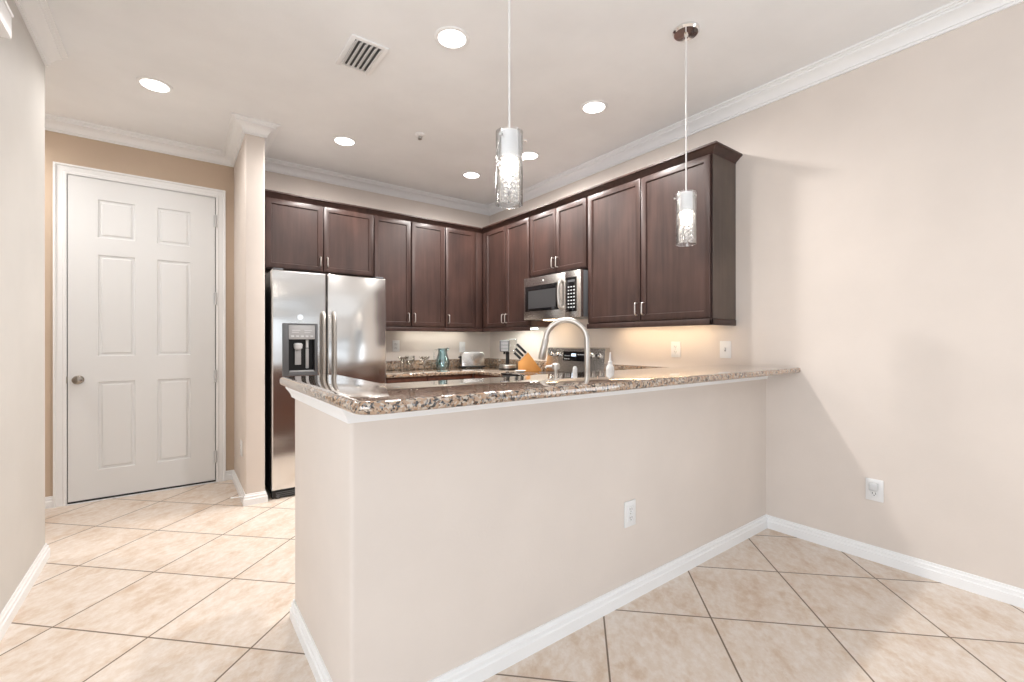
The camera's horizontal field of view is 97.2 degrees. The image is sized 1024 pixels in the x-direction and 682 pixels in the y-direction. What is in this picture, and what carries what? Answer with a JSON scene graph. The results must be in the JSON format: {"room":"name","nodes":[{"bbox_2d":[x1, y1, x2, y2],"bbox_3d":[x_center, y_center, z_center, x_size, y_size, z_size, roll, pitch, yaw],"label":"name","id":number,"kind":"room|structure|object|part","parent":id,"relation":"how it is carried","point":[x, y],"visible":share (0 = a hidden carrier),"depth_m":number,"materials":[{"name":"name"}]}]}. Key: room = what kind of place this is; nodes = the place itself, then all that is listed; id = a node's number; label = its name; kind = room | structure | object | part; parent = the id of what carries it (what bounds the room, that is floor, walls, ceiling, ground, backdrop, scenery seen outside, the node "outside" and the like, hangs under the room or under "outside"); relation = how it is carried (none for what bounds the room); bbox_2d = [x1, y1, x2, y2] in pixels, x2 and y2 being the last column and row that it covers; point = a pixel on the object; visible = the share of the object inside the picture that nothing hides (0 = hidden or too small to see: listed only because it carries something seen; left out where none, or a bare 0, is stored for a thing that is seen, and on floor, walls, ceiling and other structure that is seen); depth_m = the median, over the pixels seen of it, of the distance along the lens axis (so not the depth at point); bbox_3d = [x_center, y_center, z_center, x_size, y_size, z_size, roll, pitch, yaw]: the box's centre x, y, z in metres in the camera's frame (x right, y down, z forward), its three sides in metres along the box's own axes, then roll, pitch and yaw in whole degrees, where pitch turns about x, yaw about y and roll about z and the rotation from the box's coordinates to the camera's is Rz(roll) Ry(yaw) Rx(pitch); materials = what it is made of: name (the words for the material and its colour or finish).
{"room":"kitchen","nodes":[
{"label":"kitchen","id":0,"kind":"room"},
{"bbox_2d":[0,0,44,612],"bbox_3d":[-3.049,-0.212,1.087,2.420,2.848,1.794,0,0,-37],"label":"wall","id":1,"kind":"structure","parent":0,"point":[22,68],"depth_m":2.13,"materials":[{"name":"grey paint"}]},
{"bbox_2d":[0,0,13,38],"bbox_3d":[-1.707,-1.163,1.399,0.104,0.098,0.604,0,0,-37],"label":"valance","id":2,"kind":"object","parent":1,"relation":"attached to","point":[6,13],"visible":1,"depth_m":1.61,"materials":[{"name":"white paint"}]},
{"bbox_2d":[0,543,49,641],"bbox_3d":[-3.042,1.171,1.092,2.436,0.083,1.826,0,0,-37],"label":"baseboard","id":3,"kind":"structure","parent":1,"relation":"attached to","point":[15,602],"depth_m":2.10,"materials":[{"name":"white paint"}]},
{"bbox_2d":[14,0,67,66],"bbox_3d":[-2.044,-1.591,1.840,0.092,0.092,1.794,0,0,-37],"label":"trim","id":4,"kind":"structure","parent":1,"relation":"attached to","point":[37,16],"depth_m":2.29,"materials":[{"name":"white paint"}]},
{"bbox_2d":[45,130,233,496],"bbox_3d":[-3.414,-0.211,3.352,2.549,2.848,0.120,0,0,-37],"label":"wall","id":5,"kind":"structure","parent":0,"point":[59,147],"depth_m":3.56,"materials":[{"name":"beige paint"}]},
{"bbox_2d":[45,496,52,508],"bbox_3d":[-3.877,1.171,2.920,1.288,0.083,0.016,0,0,-37],"label":"baseboard","id":6,"kind":"structure","parent":5,"relation":"attached to","point":[48,500],"depth_m":3.29,"materials":[{"name":"white paint"}]},
{"bbox_2d":[53,161,225,507],"bbox_3d":[-2.911,-0.054,3.595,1.069,2.532,0.093,0,0,-37],"label":"door","id":7,"kind":"structure","parent":5,"relation":"in","point":[139,262],"depth_m":3.58,"materials":[{"name":"white paint"}]},
{"bbox_3d":[-3.224,0.282,3.348,0.064,0.064,0.073,0,0,-37],"label":"knob","id":8,"kind":"part","parent":7,"relation":"part of","materials":[{"name":"silver metal"}]},
{"bbox_2d":[234,134,264,493],"bbox_3d":[-2.166,-0.212,3.704,0.129,2.848,0.811,0,0,-37],"label":"wall","id":9,"kind":"structure","parent":0,"point":[249,167],"depth_m":3.39,"materials":[{"name":"beige paint"}]},
{"bbox_2d":[240,440,242,456],"bbox_3d":[-2.109,0.827,3.511,0.010,0.120,0.080,0,0,-37],"label":"wall outlet","id":10,"kind":"object","parent":9,"relation":"attached to","point":[241,448],"visible":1,"depth_m":3.48,"materials":[{"name":"white plastic"}]},
{"bbox_2d":[226,470,267,506],"bbox_3d":[-2.181,1.170,3.683,0.166,0.083,0.840,0,0,-41],"label":"baseboard","id":11,"kind":"structure","parent":9,"relation":"attached to","point":[258,497],"depth_m":3.40,"materials":[{"name":"white paint"}]},
{"bbox_2d":[265,171,489,378],"bbox_3d":[-1.349,-0.213,4.844,2.546,2.848,0.200,0,0,-37],"label":"wall","id":12,"kind":"structure","parent":0,"point":[418,344],"depth_m":4.90,"materials":[{"name":"beige paint"}]},
{"bbox_2d":[265,197,373,277],"bbox_3d":[-1.785,-0.942,4.177,0.940,0.634,0.343,0,0,-37],"label":"upper cabinet","id":13,"kind":"object","parent":12,"relation":"attached to","point":[299,237],"visible":0.92,"depth_m":4.05,"materials":[{"name":"brown wood"}]},
{"bbox_3d":[-1.893,-0.927,3.937,0.460,0.588,0.020,0,0,-37],"label":"door","id":14,"kind":"part","parent":13,"relation":"part of","materials":[{"name":"brown wood"}]},
{"bbox_3d":[-1.521,-0.927,4.216,0.454,0.588,0.020,0,0,-37],"label":"door","id":15,"kind":"part","parent":13,"relation":"part of","materials":[{"name":"brown wood"}]},
{"bbox_2d":[392,340,399,351],"bbox_3d":[-1.234,0.043,4.799,0.080,0.120,0.010,0,0,-37],"label":"wall outlet","id":16,"kind":"object","parent":12,"relation":"attached to","point":[395,343],"visible":1,"depth_m":4.80,"materials":[{"name":"white plastic"}]},
{"bbox_2d":[374,216,444,331],"bbox_3d":[-1.101,-0.684,4.689,0.769,1.150,0.343,0,0,-37],"label":"upper cabinet","id":17,"kind":"object","parent":12,"relation":"attached to","point":[409,255],"visible":0.88,"depth_m":4.57,"materials":[{"name":"brown wood"}]},
{"bbox_3d":[-1.181,-0.690,4.470,0.369,1.062,0.020,0,0,-37],"label":"cabinet door","id":18,"kind":"part","parent":17,"relation":"part of","materials":[{"name":"brown wood"}]},
{"bbox_3d":[-1.022,-0.130,4.584,0.769,0.041,0.020,0,0,-37],"label":"light rail","id":19,"kind":"part","parent":17,"relation":"part of","materials":[{"name":"brown wood"}]},
{"bbox_3d":[-0.874,-0.690,4.700,0.372,1.062,0.020,0,0,-37],"label":"cabinet door","id":20,"kind":"part","parent":17,"relation":"part of","materials":[{"name":"brown wood"}]},
{"bbox_2d":[386,358,488,369],"bbox_3d":[-0.897,0.247,5.041,1.542,0.098,0.022,0,0,-37],"label":"backsplash","id":21,"kind":"structure","parent":12,"relation":"attached to","point":[442,363],"depth_m":4.96,"materials":[{"name":"stone"}]},
{"bbox_2d":[459,342,464,351],"bbox_3d":[-0.583,0.058,5.286,0.080,0.120,0.011,0,0,-37],"label":"light switch","id":22,"kind":"object","parent":12,"relation":"attached to","point":[461,344],"visible":1,"depth_m":5.28,"materials":[{"name":"white plastic"}]},
{"bbox_2d":[444,228,482,331],"bbox_3d":[-0.480,-0.685,5.153,0.781,1.150,0.343,0,0,-37],"label":"upper cabinet","id":23,"kind":"object","parent":12,"relation":"attached to","point":[463,250],"visible":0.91,"depth_m":4.95,"materials":[{"name":"brown wood"}]},
{"bbox_3d":[-0.526,-0.130,4.955,0.468,0.041,0.020,0,0,-37],"label":"light rail","id":24,"kind":"part","parent":23,"relation":"part of","materials":[{"name":"brown wood"}]},
{"bbox_2d":[45,0,954,204],"bbox_3d":[-0.168,-1.698,0.331,6.370,0.120,8.970,0,0,-37],"label":"ceiling","id":25,"kind":"structure","parent":0,"point":[274,61],"depth_m":2.68,"materials":[{"name":"paint"}]},
{"bbox_2d":[136,76,172,93],"bbox_3d":[-2.274,-1.632,2.872,0.188,0.008,0.188,0,0,-37],"label":"recessed light","id":26,"kind":"object","parent":25,"relation":"in","point":[149,83],"visible":1,"depth_m":2.87,"materials":[{"name":"white paint"}]},
{"bbox_2d":[332,136,356,146],"bbox_3d":[-1.364,-1.633,3.673,0.188,0.008,0.188,0,0,-37],"label":"recessed light","id":27,"kind":"object","parent":25,"relation":"in","point":[340,140],"visible":1,"depth_m":3.67,"materials":[{"name":"white paint"}]},
{"bbox_2d":[336,34,388,75],"bbox_3d":[-0.859,-1.627,2.577,0.204,0.020,0.312,0,0,-37],"label":"ceiling vent","id":28,"kind":"object","parent":25,"relation":"in","point":[362,55],"visible":1,"depth_m":2.56,"materials":[{"name":"white metal"}]},
{"bbox_2d":[415,132,424,139],"bbox_3d":[-0.726,-1.618,3.560,0.080,0.038,0.080,0,0,-37],"label":"sprinkler","id":29,"kind":"object","parent":25,"relation":"attached to","point":[419,135],"visible":1,"depth_m":3.55,"materials":[{"name":"white paint"}]},
{"bbox_2d":[434,26,468,49],"bbox_3d":[-0.323,-1.633,2.430,0.188,0.008,0.188,0,0,-37],"label":"recessed light","id":30,"kind":"object","parent":25,"relation":"in","point":[447,37],"visible":1,"depth_m":2.42,"materials":[{"name":"white paint"}]},
{"bbox_2d":[462,171,480,178],"bbox_3d":[-0.397,-1.633,4.423,0.188,0.008,0.188,0,0,-37],"label":"recessed light","id":31,"kind":"object","parent":25,"relation":"in","point":[470,175],"visible":1,"depth_m":4.42,"materials":[{"name":"white paint"}]},
{"bbox_2d":[496,0,526,208],"bbox_3d":[-0.010,-1.074,1.685,0.136,1.127,0.136,0,0,-37],"label":"pendant lamp","id":32,"kind":"object","parent":25,"relation":"hanging from","point":[509,141],"visible":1,"depth_m":1.66,"materials":[{"name":"white glass"}]},
{"bbox_3d":[-0.010,-1.188,1.685,0.007,0.821,0.007,0,0,-37],"label":"cord","id":33,"kind":"part","parent":32,"relation":"part of","materials":[{"name":"silver metal"}]},
{"bbox_3d":[-0.010,-0.669,1.685,0.036,0.107,0.036,0,0,-37],"label":"bulb","id":34,"kind":"part","parent":32,"relation":"part of","materials":[{"name":"white glass"}]},
{"bbox_2d":[523,151,539,159],"bbox_3d":[0.149,-1.634,3.962,0.188,0.008,0.188,0,0,-37],"label":"recessed light","id":35,"kind":"object","parent":25,"relation":"in","point":[527,155],"visible":0.76,"depth_m":3.96,"materials":[{"name":"white paint"}]},
{"bbox_2d":[580,100,607,113],"bbox_3d":[0.572,-1.634,3.145,0.188,0.008,0.188,0,0,-37],"label":"recessed light","id":36,"kind":"object","parent":25,"relation":"in","point":[593,106],"visible":1,"depth_m":3.14,"materials":[{"name":"white paint"}]},
{"bbox_2d":[672,21,699,246],"bbox_3d":[0.915,-1.075,2.371,0.136,1.127,0.136,0,0,-37],"label":"pendant lamp","id":37,"kind":"object","parent":25,"relation":"hanging from","point":[686,201],"visible":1,"depth_m":2.35,"materials":[{"name":"glass"}]},
{"bbox_3d":[0.915,-1.189,2.371,0.007,0.821,0.007,0,0,-37],"label":"cord","id":38,"kind":"part","parent":37,"relation":"part of","materials":[{"name":"silver metal"}]},
{"bbox_3d":[0.915,-0.670,2.371,0.036,0.107,0.036,0,0,-37],"label":"bulb","id":39,"kind":"part","parent":37,"relation":"part of","materials":[{"name":"white glass"}]},
{"bbox_2d":[0,480,1023,681],"bbox_3d":[-0.166,1.270,0.331,6.370,0.120,8.970,0,0,-37],"label":"floor","id":40,"kind":"structure","parent":0,"point":[193,583],"depth_m":1.98,"materials":[{"name":"tile"}]},
{"bbox_2d":[265,268,385,498],"bbox_3d":[-1.663,0.319,3.970,0.905,1.785,0.770,0,0,-37],"label":"refrigerator","id":41,"kind":"object","parent":40,"relation":"on","point":[316,323],"visible":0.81,"depth_m":3.63,"materials":[{"name":"silver metal"}]},
{"bbox_3d":[-1.697,0.294,3.594,0.400,1.702,0.066,0,0,-37],"label":"freezer door","id":42,"kind":"part","parent":41,"relation":"part of","materials":[{"name":"silver metal"}]},
{"bbox_3d":[-1.679,-0.077,3.594,0.192,0.112,0.058,0,0,-37],"label":"control panel","id":43,"kind":"part","parent":41,"relation":"part of","materials":[{"name":"grey plastic"}]},
{"bbox_3d":[-1.521,0.175,3.645,0.027,0.858,0.079,0,0,-37],"label":"door handle","id":44,"kind":"part","parent":41,"relation":"part of","materials":[{"name":"silver metal"}]},
{"bbox_3d":[-1.456,0.175,3.694,0.027,0.858,0.079,0,0,-37],"label":"door handle","id":45,"kind":"part","parent":41,"relation":"part of","materials":[{"name":"silver metal"}]},
{"bbox_3d":[-1.331,0.294,3.869,0.495,1.702,0.066,0,0,-37],"label":"fridge door","id":46,"kind":"part","parent":41,"relation":"part of","materials":[{"name":"silver metal"}]},
{"bbox_2d":[386,376,426,382],"bbox_3d":[-1.148,0.769,4.439,0.404,0.884,0.655,0,0,-37],"label":"base cabinet","id":47,"kind":"object","parent":40,"relation":"on","point":[420,378],"visible":0.1,"depth_m":4.20,"materials":[{"name":"brown wood"}]},
{"bbox_3d":[-0.979,0.424,4.212,0.392,0.163,0.020,0,0,-37],"label":"drawer","id":48,"kind":"part","parent":47,"relation":"part of","materials":[{"name":"brown wood"}]},
{"bbox_2d":[426,374,472,380],"bbox_3d":[-0.778,0.769,4.716,0.520,0.884,0.655,0,0,-37],"label":"base cabinet","id":49,"kind":"object","parent":40,"relation":"on","point":[460,376],"visible":0.07,"depth_m":4.48,"materials":[{"name":"brown wood"}]},
{"bbox_2d":[386,358,546,377],"bbox_3d":[-0.552,0.261,4.596,1.563,0.128,1.148,0,0,-37],"label":"countertop","id":50,"kind":"structure","parent":49,"relation":"on","point":[393,368],"depth_m":4.78,"materials":[{"name":"stone"}]},
{"bbox_2d":[398,357,408,370],"bbox_3d":[-1.112,0.225,4.625,0.120,0.141,0.119,0,0,-37],"label":"stemmed glass","id":51,"kind":"object","parent":50,"relation":"on","point":[403,359],"visible":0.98,"depth_m":4.60,"materials":[{"name":"clear glass"}]},
{"bbox_2d":[405,356,414,369],"bbox_3d":[-1.080,0.221,4.774,0.104,0.150,0.103,0,0,-37],"label":"stemmed glass","id":52,"kind":"object","parent":50,"relation":"on","point":[409,363],"visible":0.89,"depth_m":4.76,"materials":[{"name":"clear glass"}]},
{"bbox_2d":[419,357,429,369],"bbox_3d":[-0.918,0.225,4.733,0.120,0.141,0.119,0,0,-37],"label":"stemmed glass","id":53,"kind":"object","parent":50,"relation":"on","point":[424,359],"visible":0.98,"depth_m":4.71,"materials":[{"name":"clear glass"}]},
{"bbox_2d":[433,348,449,368],"bbox_3d":[-0.759,0.179,4.924,0.156,0.234,0.162,0,0,11],"label":"pitcher","id":54,"kind":"object","parent":50,"relation":"on","point":[446,350],"visible":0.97,"depth_m":4.90,"materials":[{"name":"teal glass"}]},
{"bbox_2d":[458,352,484,367],"bbox_3d":[-0.464,0.203,5.120,0.291,0.184,0.150,0,0,-19],"label":"toaster","id":55,"kind":"object","parent":50,"relation":"on","point":[467,359],"visible":0.98,"depth_m":5.06,"materials":[{"name":"silver metal"}]},
{"bbox_2d":[499,339,516,369],"bbox_3d":[-0.046,0.131,4.836,0.193,0.328,0.191,0,0,-2],"label":"coffee maker","id":56,"kind":"object","parent":50,"relation":"on","point":[504,344],"visible":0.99,"depth_m":4.77,"materials":[{"name":"silver plastic"}]},
{"bbox_3d":[-0.046,0.261,4.836,0.184,0.036,0.183,0,0,-2],"label":"plate","id":57,"kind":"part","parent":56,"relation":"part of","materials":[{"name":"silver metal"}]},
{"bbox_2d":[518,352,540,370],"bbox_3d":[0.179,0.200,4.590,0.233,0.189,0.110,0,0,0],"label":"knife block","id":58,"kind":"object","parent":50,"relation":"on","point":[527,363],"visible":0.79,"depth_m":4.53,"materials":[{"name":"orange wood"}]},
{"bbox_2d":[516,343,526,353],"bbox_3d":[0.097,0.069,4.560,0.112,0.109,0.020,0,0,0],"label":"kitchen knife","id":59,"kind":"object","parent":58,"relation":"in","point":[517,344],"visible":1,"depth_m":4.55,"materials":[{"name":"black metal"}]},
{"bbox_2d":[474,374,500,378],"bbox_3d":[-0.011,0.768,4.616,0.665,0.884,0.530,0,0,-37],"label":"base cabinet","id":60,"kind":"object","parent":40,"relation":"on","point":[475,375],"visible":0.05,"depth_m":4.50,"materials":[{"name":"brown wood"}]},
{"bbox_3d":[-0.236,0.424,4.434,0.020,0.163,0.492,0,0,-37],"label":"drawer","id":61,"kind":"part","parent":60,"relation":"part of","materials":[{"name":"brown wood"}]},
{"bbox_2d":[501,347,609,376],"bbox_3d":[0.355,0.621,4.074,0.701,1.138,0.760,0,0,-37],"label":"range","id":62,"kind":"object","parent":40,"relation":"on","point":[567,357],"visible":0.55,"depth_m":4.21,"materials":[{"name":"grey metal"}]},
{"bbox_2d":[501,371,570,375],"bbox_3d":[0.347,0.296,4.069,0.560,0.016,0.760,0,0,-37],"label":"cooktop","id":63,"kind":"object","parent":62,"relation":"in","point":[529,372],"depth_m":4.15,"materials":[{"name":"black glass"}]},
{"bbox_3d":[0.587,0.135,4.242,0.016,0.090,0.300,0,0,-37],"label":"control panel","id":64,"kind":"part","parent":62,"relation":"part of","materials":[{"name":"black glass"}]},
{"bbox_3d":[0.602,0.169,4.259,0.084,0.236,0.760,0,0,-37],"label":"panel","id":65,"kind":"part","parent":62,"relation":"part of","materials":[{"name":"silver metal"}]},
{"bbox_3d":[0.771,0.767,3.570,0.665,0.884,0.530,0,0,-37],"label":"base cabinet","id":66,"kind":"object","parent":40,"relation":"on","visible":0},
{"bbox_2d":[613,364,664,369],"bbox_3d":[0.213,0.261,2.752,2.548,0.128,1.173,0,0,-37],"label":"countertop","id":67,"kind":"structure","parent":66,"relation":"on","point":[616,366],"depth_m":3.80,"materials":[{"name":"stone"}]},
{"bbox_2d":[545,363,559,373],"bbox_3d":[0.213,0.202,2.372,0.080,0.185,0.044,0,0,26],"label":"soap dispenser","id":68,"kind":"object","parent":67,"relation":"on","point":[555,366],"visible":0.39,"depth_m":2.35,"materials":[{"name":"silver metal"}]},
{"bbox_2d":[539,317,589,371],"bbox_3d":[0.326,0.077,2.533,0.358,0.433,0.096,0,0,6],"label":"faucet","id":69,"kind":"object","parent":67,"relation":"on","point":[543,350],"visible":0.73,"depth_m":2.52,"materials":[{"name":"silver metal"}]},
{"bbox_2d":[606,352,613,370],"bbox_3d":[0.571,0.177,2.625,0.048,0.234,0.048,0,0,-37],"label":"soap bottle","id":70,"kind":"object","parent":67,"relation":"on","point":[609,367],"visible":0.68,"depth_m":2.61,"materials":[{"name":"white ceramic"}]},
{"bbox_2d":[295,379,765,681],"bbox_3d":[0.353,0.702,2.462,2.675,1.016,0.787,0,0,-37],"label":"wall","id":71,"kind":"structure","parent":0,"point":[426,545],"depth_m":1.71,"materials":[{"name":"beige paint"}]},
{"bbox_2d":[285,376,767,423],"bbox_3d":[0.341,0.217,2.454,2.705,0.046,0.847,0,0,-37],"label":"trim","id":72,"kind":"structure","parent":71,"relation":"attached to","point":[345,416],"depth_m":1.64,"materials":[{"name":"white paint"}]},
{"bbox_2d":[290,514,766,681],"bbox_3d":[0.347,1.168,2.458,2.691,0.083,0.819,0,0,-37],"label":"baseboard","id":73,"kind":"structure","parent":71,"relation":"attached to","point":[496,660],"depth_m":1.88,"materials":[{"name":"white paint"}]},
{"bbox_2d":[280,364,800,414],"bbox_3d":[0.362,0.175,2.413,2.718,0.037,1.106,0,0,-37],"label":"countertop","id":74,"kind":"structure","parent":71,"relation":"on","point":[352,395],"depth_m":1.66,"materials":[{"name":"stone"}]},
{"bbox_2d":[624,499,635,527],"bbox_3d":[0.555,0.805,2.115,0.080,0.120,0.010,0,0,-37],"label":"wall outlet","id":75,"kind":"object","parent":71,"relation":"attached to","point":[629,506],"visible":1,"depth_m":2.11,"materials":[{"name":"white plastic"}]},
{"bbox_2d":[628,514,633,521],"bbox_3d":[0.556,0.825,2.113,0.034,0.030,0.005,0,0,-37],"label":"receptacle","id":76,"kind":"object","parent":75,"relation":"attached to","point":[630,516],"depth_m":2.11,"materials":[{"name":"grey plastic"}]},
{"bbox_2d":[628,506,633,512],"bbox_3d":[0.556,0.785,2.113,0.034,0.030,0.005,0,0,-37],"label":"receptacle","id":77,"kind":"object","parent":75,"relation":"attached to","point":[630,508],"depth_m":2.11,"materials":[{"name":"grey plastic"}]},
{"bbox_2d":[490,2,1023,588],"bbox_3d":[2.287,-0.216,2.210,0.120,2.848,8.800,0,0,-37],"label":"wall","id":78,"kind":"structure","parent":0,"point":[880,203],"depth_m":2.44,"materials":[{"name":"beige paint"}]},
{"bbox_2d":[482,218,552,331],"bbox_3d":[0.023,-0.685,4.846,0.344,1.150,0.860,0,0,-37],"label":"upper cabinet","id":79,"kind":"object","parent":78,"relation":"attached to","point":[506,249],"visible":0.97,"depth_m":4.72,"materials":[{"name":"brown wood"}]},
{"bbox_3d":[-0.177,-0.691,4.901,0.020,1.062,0.377,0,0,-37],"label":"cabinet door","id":80,"kind":"part","parent":79,"relation":"part of","materials":[{"name":"brown wood"}]},
{"bbox_3d":[-0.081,-0.130,4.767,0.020,0.041,0.853,0,0,-37],"label":"light rail","id":81,"kind":"part","parent":79,"relation":"part of","materials":[{"name":"brown wood"}]},
{"bbox_3d":[0.055,-0.691,4.591,0.020,1.062,0.384,0,0,-37],"label":"cabinet door","id":82,"kind":"part","parent":79,"relation":"part of","materials":[{"name":"brown wood"}]},
{"bbox_2d":[489,358,546,369],"bbox_3d":[0.066,0.246,5.059,0.020,0.098,1.148,0,0,-37],"label":"backsplash","id":83,"kind":"structure","parent":78,"relation":"attached to","point":[495,362],"depth_m":5.15,"materials":[{"name":"stone"}]},
{"bbox_2d":[45,0,1023,215],"bbox_3d":[0.237,-1.592,0.596,5.095,0.092,8.669,0,0,-37],"label":"trim","id":84,"kind":"structure","parent":78,"relation":"attached to","point":[956,14],"depth_m":3.36,"materials":[{"name":"white paint"}]},
{"bbox_2d":[530,198,587,277],"bbox_3d":[0.511,-0.945,4.194,0.344,0.630,0.768,0,0,-37],"label":"upper cabinet","id":85,"kind":"object","parent":78,"relation":"attached to","point":[559,235],"visible":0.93,"depth_m":4.08,"materials":[{"name":"brown wood"}]},
{"bbox_3d":[0.295,-0.930,4.270,0.020,0.584,0.368,0,0,-37],"label":"door","id":86,"kind":"part","parent":85,"relation":"part of","materials":[{"name":"brown wood"}]},
{"bbox_2d":[524,269,587,320],"bbox_3d":[0.471,-0.409,4.162,0.432,0.399,0.762,0,0,-37],"label":"microwave","id":87,"kind":"object","parent":85,"relation":"attached to","point":[552,297],"visible":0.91,"depth_m":4.00,"materials":[{"name":"grey metal"}]},
{"bbox_3d":[0.302,-0.409,4.152,0.035,0.398,0.575,0,0,-37],"label":"door","id":88,"kind":"part","parent":87,"relation":"part of","materials":[{"name":"silver metal"}]},
{"bbox_3d":[0.414,-0.415,3.927,0.059,0.266,0.026,0,0,-37],"label":"door handle","id":89,"kind":"part","parent":87,"relation":"part of","materials":[{"name":"silver metal"}]},
{"bbox_3d":[0.507,-0.408,3.851,0.005,0.295,0.128,0,0,-37],"label":"control panel","id":90,"kind":"part","parent":87,"relation":"part of","materials":[{"name":"black glass"}]},
{"bbox_3d":[0.521,-0.930,3.968,0.020,0.584,0.374,0,0,-37],"label":"door","id":91,"kind":"part","parent":85,"relation":"part of","materials":[{"name":"brown wood"}]},
{"bbox_2d":[587,154,735,328],"bbox_3d":[1.073,-0.686,3.442,0.344,1.150,1.108,0,0,-37],"label":"upper cabinet","id":92,"kind":"object","parent":78,"relation":"attached to","point":[638,275],"visible":0.98,"depth_m":3.22,"materials":[{"name":"brown wood"}]},
{"bbox_2d":[265,141,742,233],"bbox_3d":[-0.262,-1.251,3.435,2.492,0.054,2.780,0,0,-37],"label":"crown molding","id":93,"kind":"structure","parent":92,"relation":"attached to","point":[717,148],"depth_m":3.92,"materials":[{"name":"brown wood"}]},
{"bbox_3d":[0.806,-0.692,3.587,0.020,1.062,0.531,0,0,-37],"label":"cabinet door","id":94,"kind":"part","parent":92,"relation":"part of","materials":[{"name":"brown wood"}]},
{"bbox_3d":[1.086,-0.131,3.452,0.313,0.041,1.108,0,0,-37],"label":"light rail","id":95,"kind":"part","parent":92,"relation":"part of","materials":[{"name":"brown wood"}]},
{"bbox_3d":[1.131,-0.692,3.152,0.020,1.062,0.541,0,0,-37],"label":"cabinet door","id":96,"kind":"part","parent":92,"relation":"part of","materials":[{"name":"brown wood"}]},
{"bbox_3d":[1.423,-0.689,3.020,0.290,1.070,0.004,0,0,-37],"label":"panel","id":97,"kind":"part","parent":92,"relation":"part of","materials":[{"name":"brown laminate"}]},
{"bbox_2d":[671,342,680,356],"bbox_3d":[1.260,0.057,3.473,0.010,0.120,0.080,0,0,-37],"label":"wall outlet","id":98,"kind":"object","parent":78,"relation":"attached to","point":[675,346],"visible":1,"depth_m":3.47,"materials":[{"name":"white plastic"}]},
{"bbox_2d":[720,341,730,357],"bbox_3d":[1.492,0.053,3.158,0.018,0.120,0.080,0,0,-37],"label":"light switch","id":99,"kind":"object","parent":78,"relation":"attached to","point":[725,346],"visible":1,"depth_m":3.16,"materials":[{"name":"white plastic"}]},
{"bbox_2d":[865,478,883,502],"bbox_3d":[1.989,0.817,2.480,0.034,0.120,0.080,0,0,-37],"label":"wall outlet","id":100,"kind":"object","parent":78,"relation":"attached to","point":[874,488],"visible":1,"depth_m":2.48,"materials":[{"name":"white plastic"}]},
{"bbox_2d":[868,482,877,490],"bbox_3d":[1.985,0.794,2.478,0.024,0.044,0.042,0,0,-37],"label":"night light","id":101,"kind":"object","parent":100,"relation":"attached to","point":[872,486],"depth_m":2.47,"materials":[{"name":"grey plastic"}]},
{"bbox_2d":[870,490,877,496],"bbox_3d":[1.996,0.837,2.486,0.005,0.030,0.034,0,0,-37],"label":"receptacle","id":102,"kind":"object","parent":100,"relation":"attached to","point":[872,493],"depth_m":2.49,"materials":[{"name":"grey plastic"}]},
{"bbox_2d":[766,514,1023,608],"bbox_3d":[2.213,1.167,2.196,0.016,0.083,1.867,0,0,-37],"label":"baseboard","id":103,"kind":"structure","parent":78,"relation":"attached to","point":[1012,595],"depth_m":2.37,"materials":[{"name":"white paint"}]}
]}

